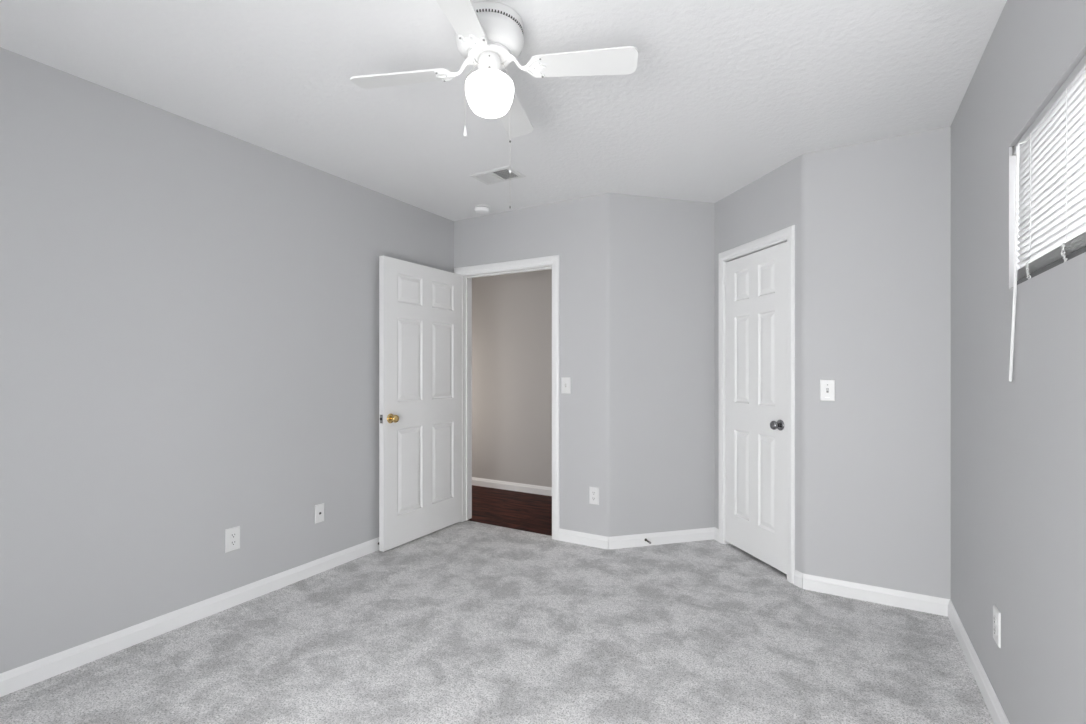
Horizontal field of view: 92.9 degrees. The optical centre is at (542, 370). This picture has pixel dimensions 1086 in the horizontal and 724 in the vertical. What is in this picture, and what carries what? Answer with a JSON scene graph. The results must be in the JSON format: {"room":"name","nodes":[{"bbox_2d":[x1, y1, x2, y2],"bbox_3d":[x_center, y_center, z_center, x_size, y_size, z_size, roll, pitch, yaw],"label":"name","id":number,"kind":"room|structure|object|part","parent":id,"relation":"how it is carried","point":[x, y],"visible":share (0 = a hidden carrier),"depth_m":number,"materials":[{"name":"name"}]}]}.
{"room":"empty bedroom","nodes":[
{"label":"empty bedroom","id":0,"kind":"room"},
{"bbox_2d":[0,47,453,673],"bbox_3d":[-1.745,0.004,2.577,0.120,2.540,3.856,0,0,30],"label":"wall","id":1,"kind":"structure","parent":0,"point":[189,310],"depth_m":2.43,"materials":[{"name":"grey paint"}]},
{"bbox_2d":[0,537,378,696],"bbox_3d":[-1.662,1.183,2.587,0.013,0.083,3.716,0,0,30],"label":"baseboard","id":2,"kind":"structure","parent":1,"relation":"attached to","point":[18,678],"depth_m":2.40,"materials":[{"name":"white paint"}]},
{"bbox_2d":[225,526,239,552],"bbox_3d":[-1.610,0.878,2.681,0.009,0.119,0.074,0,0,30],"label":"wall outlet","id":3,"kind":"object","parent":1,"relation":"attached to","point":[232,535],"visible":1,"depth_m":2.68,"materials":[{"name":"white plastic"}]},
{"bbox_2d":[230,540,236,545],"bbox_3d":[-1.607,0.897,2.680,0.003,0.027,0.033,0,0,30],"label":"receptacle","id":4,"kind":"object","parent":3,"relation":"attached to","point":[232,542],"depth_m":2.68,"materials":[{"name":"white plastic"}]},
{"bbox_2d":[315,503,323,522],"bbox_3d":[-1.352,0.867,3.128,0.008,0.110,0.064,0,0,30],"label":"cable jack","id":5,"kind":"object","parent":1,"relation":"attached to","point":[319,509],"visible":1,"depth_m":3.12,"materials":[{"name":"white plastic"}]},
{"bbox_2d":[0,485,993,723],"bbox_3d":[-0.612,1.274,2.647,4.891,0.100,5.110,0,0,30],"label":"floor","id":6,"kind":"structure","parent":0,"point":[465,622],"depth_m":2.26,"materials":[{"name":"grey carpet"}]},
{"bbox_2d":[0,0,1006,220],"bbox_3d":[-0.612,-1.266,2.647,4.891,0.100,5.110,0,0,30],"label":"ceiling","id":7,"kind":"structure","parent":0,"point":[720,95],"depth_m":2.15,"materials":[{"name":"white paint"}]},
{"bbox_2d":[474,204,489,213],"bbox_3d":[-0.456,-1.195,3.844,0.118,0.040,0.118,0,0,30],"label":"smoke detector","id":8,"kind":"object","parent":7,"relation":"attached to","point":[481,209],"visible":1,"depth_m":3.81,"materials":[{"name":"white plastic"}]},
{"bbox_2d":[350,0,637,207],"bbox_3d":[-0.194,-0.884,1.826,0.811,0.662,0.772,0,0,-36],"label":"ceiling fan","id":9,"kind":"object","parent":7,"relation":"hanging from","point":[489,37],"visible":1,"depth_m":1.77,"materials":[{"name":"white metal"}]},
{"bbox_3d":[-0.511,-1.058,1.874,0.367,0.029,0.116,0,0,10],"label":"blade","id":10,"kind":"part","parent":9,"relation":"part of","materials":[{"name":"white wood"}]},
{"bbox_3d":[-0.253,-1.058,1.495,0.116,0.029,0.367,0,0,12],"label":"blade","id":11,"kind":"part","parent":9,"relation":"part of","materials":[{"name":"white wood"}]},
{"bbox_3d":[-0.270,-0.828,1.790,0.013,0.036,0.013,0,0,-4],"label":"chain pull","id":12,"kind":"part","parent":9,"relation":"part of","materials":[{"name":"white plastic"}]},
{"bbox_3d":[-0.187,-0.969,1.816,0.172,0.134,0.172,0,0,30],"label":"globe","id":13,"kind":"part","parent":9,"relation":"part of","materials":[{"name":"white glass"}]},
{"bbox_3d":[-0.127,-1.058,2.139,0.116,0.029,0.367,0,0,11],"label":"blade","id":14,"kind":"part","parent":9,"relation":"part of","materials":[{"name":"white wood"}]},
{"bbox_3d":[0.140,-1.058,1.782,0.367,0.029,0.116,0,0,6],"label":"blade","id":15,"kind":"part","parent":9,"relation":"part of","materials":[{"name":"white wood"}]},
{"bbox_2d":[470,166,525,184],"bbox_3d":[-0.283,-1.212,3.225,0.298,0.007,0.196,0,0,30],"label":"ceiling vent","id":16,"kind":"object","parent":7,"relation":"in","point":[501,174],"visible":0.98,"depth_m":3.21,"materials":[{"name":"white metal"}]},
{"bbox_2d":[472,269,551,486],"bbox_3d":[0.636,0.004,4.807,4.891,2.540,0.120,0,0,30],"label":"wall","id":17,"kind":"structure","parent":0,"point":[512,313],"depth_m":5.29,"materials":[{"name":"grey paint"}]},
{"bbox_2d":[472,477,551,495],"bbox_3d":[-0.341,1.189,5.295,2.690,0.083,0.013,0,0,30],"label":"baseboard","id":18,"kind":"structure","parent":17,"relation":"attached to","point":[527,488],"depth_m":5.27,"materials":[{"name":"white paint"}]},
{"bbox_2d":[454,193,604,535],"bbox_3d":[-0.795,0.004,4.324,2.896,2.540,0.120,0,0,30],"label":"wall","id":19,"kind":"structure","parent":0,"point":[573,230],"depth_m":3.67,"materials":[{"name":"grey paint"}]},
{"bbox_2d":[454,255,558,539],"bbox_3d":[-0.276,0.197,4.016,0.973,2.056,0.138,0,0,30],"label":"door frame","id":20,"kind":"structure","parent":19,"relation":"attached to","point":[548,262],"depth_m":3.99,"materials":[{"name":"white paint"}]},
{"bbox_2d":[379,255,461,551],"bbox_3d":[-0.870,0.223,3.805,0.148,1.977,0.836,0,0,30],"label":"door","id":21,"kind":"structure","parent":20,"relation":"attached to","point":[420,306],"depth_m":3.73,"materials":[{"name":"white paint"}]},
{"bbox_3d":[-1.002,0.327,3.480,0.052,0.054,0.054,0,0,30],"label":"knob","id":22,"kind":"part","parent":21,"relation":"part of","materials":[{"name":"gold metal"}]},
{"bbox_2d":[561,377,570,393],"bbox_3d":[0.161,0.109,3.692,0.074,0.118,0.017,0,0,30],"label":"light switch","id":23,"kind":"object","parent":19,"relation":"attached to","point":[565,381],"visible":1,"depth_m":3.69,"materials":[{"name":"white plastic"}]},
{"bbox_2d":[558,528,607,548],"bbox_3d":[0.281,1.183,3.628,0.381,0.083,0.017,0,0,30],"label":"baseboard","id":24,"kind":"structure","parent":19,"relation":"attached to","point":[576,537],"depth_m":3.62,"materials":[{"name":"white paint"}]},
{"bbox_2d":[589,487,598,504],"bbox_3d":[0.354,0.873,3.586,0.074,0.119,0.009,0,0,30],"label":"wall outlet","id":25,"kind":"object","parent":19,"relation":"attached to","point":[593,491],"visible":1,"depth_m":3.58,"materials":[{"name":"white plastic"}]},
{"bbox_2d":[605,193,714,536],"bbox_3d":[0.825,0.004,3.703,0.846,2.540,0.120,0,0,-15],"label":"wall","id":26,"kind":"structure","parent":0,"point":[660,252],"depth_m":3.63,"materials":[{"name":"grey paint"}]},
{"bbox_2d":[608,527,718,548],"bbox_3d":[0.853,1.183,3.624,0.832,0.083,0.066,0,0,-14],"label":"baseboard","id":27,"kind":"structure","parent":26,"relation":"attached to","point":[658,538],"depth_m":3.63,"materials":[{"name":"white paint"}]},
{"bbox_2d":[715,156,799,571],"bbox_3d":[1.396,0.004,3.410,0.120,2.540,0.981,0,0,-14],"label":"wall","id":28,"kind":"structure","parent":0,"point":[769,204],"depth_m":3.19,"materials":[{"name":"grey paint"}]},
{"bbox_2d":[724,242,786,573],"bbox_3d":[1.344,0.222,3.330,0.097,1.954,0.633,0,0,-14],"label":"door","id":29,"kind":"structure","parent":28,"relation":"in","point":[755,285],"depth_m":3.29,"materials":[{"name":"white paint"}]},
{"bbox_3d":[1.383,0.328,3.074,0.052,0.054,0.054,0,0,-14],"label":"knob","id":30,"kind":"part","parent":29,"relation":"part of","materials":[{"name":"silver metal"}]},
{"bbox_2d":[719,225,794,583],"bbox_3d":[1.406,0.196,3.340,0.139,2.058,0.753,0,0,-14],"label":"door frame","id":31,"kind":"structure","parent":28,"relation":"attached to","point":[787,234],"depth_m":3.00,"materials":[{"name":"white paint"}]},
{"bbox_2d":[794,570,802,587],"bbox_3d":[1.448,1.183,2.925,0.016,0.083,0.058,0,0,-18],"label":"baseboard","id":32,"kind":"structure","parent":28,"relation":"attached to","point":[798,576],"depth_m":2.92,"materials":[{"name":"white paint"}]},
{"bbox_2d":[800,126,950,598],"bbox_3d":[1.790,0.004,2.778,0.722,2.540,0.120,0,0,30],"label":"wall","id":33,"kind":"structure","parent":0,"point":[875,216],"depth_m":2.72,"materials":[{"name":"grey paint"}]},
{"bbox_2d":[820,380,834,400],"bbox_3d":[1.560,0.111,2.832,0.074,0.118,0.017,0,0,30],"label":"light switch","id":34,"kind":"object","parent":33,"relation":"attached to","point":[827,387],"visible":1,"depth_m":2.83,"materials":[{"name":"white plastic"}]},
{"bbox_2d":[803,573,950,616],"bbox_3d":[1.743,1.183,2.731,0.658,0.083,0.017,0,0,30],"label":"baseboard","id":35,"kind":"structure","parent":33,"relation":"attached to","point":[891,597],"depth_m":2.71,"materials":[{"name":"white paint"}]},
{"bbox_2d":[951,0,1085,723],"bbox_3d":[1.453,0.004,1.453,0.120,2.540,5.110,0,0,30],"label":"wall","id":36,"kind":"structure","parent":0,"point":[1018,445],"depth_m":1.64,"materials":[{"name":"grey paint"}]},
{"bbox_2d":[948,600,1009,723],"bbox_3d":[1.099,1.183,0.974,0.013,0.083,3.687,0,0,30],"label":"baseboard","id":37,"kind":"structure","parent":36,"relation":"attached to","point":[995,709],"depth_m":2.02,"materials":[{"name":"white paint"}]},
{"bbox_2d":[993,605,1000,647],"bbox_3d":[1.578,0.890,1.798,0.009,0.119,0.074,0,0,30],"label":"wall outlet","id":38,"kind":"object","parent":36,"relation":"attached to","point":[996,614],"visible":1,"depth_m":1.79,"materials":[{"name":"white plastic"}]},
{"bbox_2d":[1009,55,1085,380],"bbox_3d":[1.169,-0.344,1.061,0.052,0.758,1.400,0,0,30],"label":"window blind","id":39,"kind":"object","parent":36,"relation":"attached to","point":[1050,183],"visible":0.96,"depth_m":1.38,"materials":[{"name":"white plastic"}]},
{"bbox_3d":[1.426,-0.290,1.518,0.006,0.058,0.050,0,0,30],"label":"bunched cord","id":40,"kind":"part","parent":39,"relation":"part of","materials":[{"name":"white fabric"}]},
{"bbox_3d":[1.440,-0.506,1.507,0.027,0.377,0.001,0,0,30],"label":"ladder cord","id":41,"kind":"part","parent":39,"relation":"part of","materials":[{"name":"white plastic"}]},
{"bbox_3d":[1.179,-0.274,1.055,0.028,0.018,1.386,0,0,30],"label":"rail","id":42,"kind":"part","parent":39,"relation":"part of","materials":[{"name":"grey plastic"}]},
{"bbox_3d":[1.284,-0.290,1.272,0.005,0.055,0.036,0,0,31],"label":"bunched cord","id":43,"kind":"part","parent":39,"relation":"part of","materials":[{"name":"white fabric"}]},
{"bbox_3d":[1.300,-0.506,1.264,0.027,0.377,0.001,0,0,30],"label":"ladder cord","id":44,"kind":"part","parent":39,"relation":"part of","materials":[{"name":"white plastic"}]}
]}

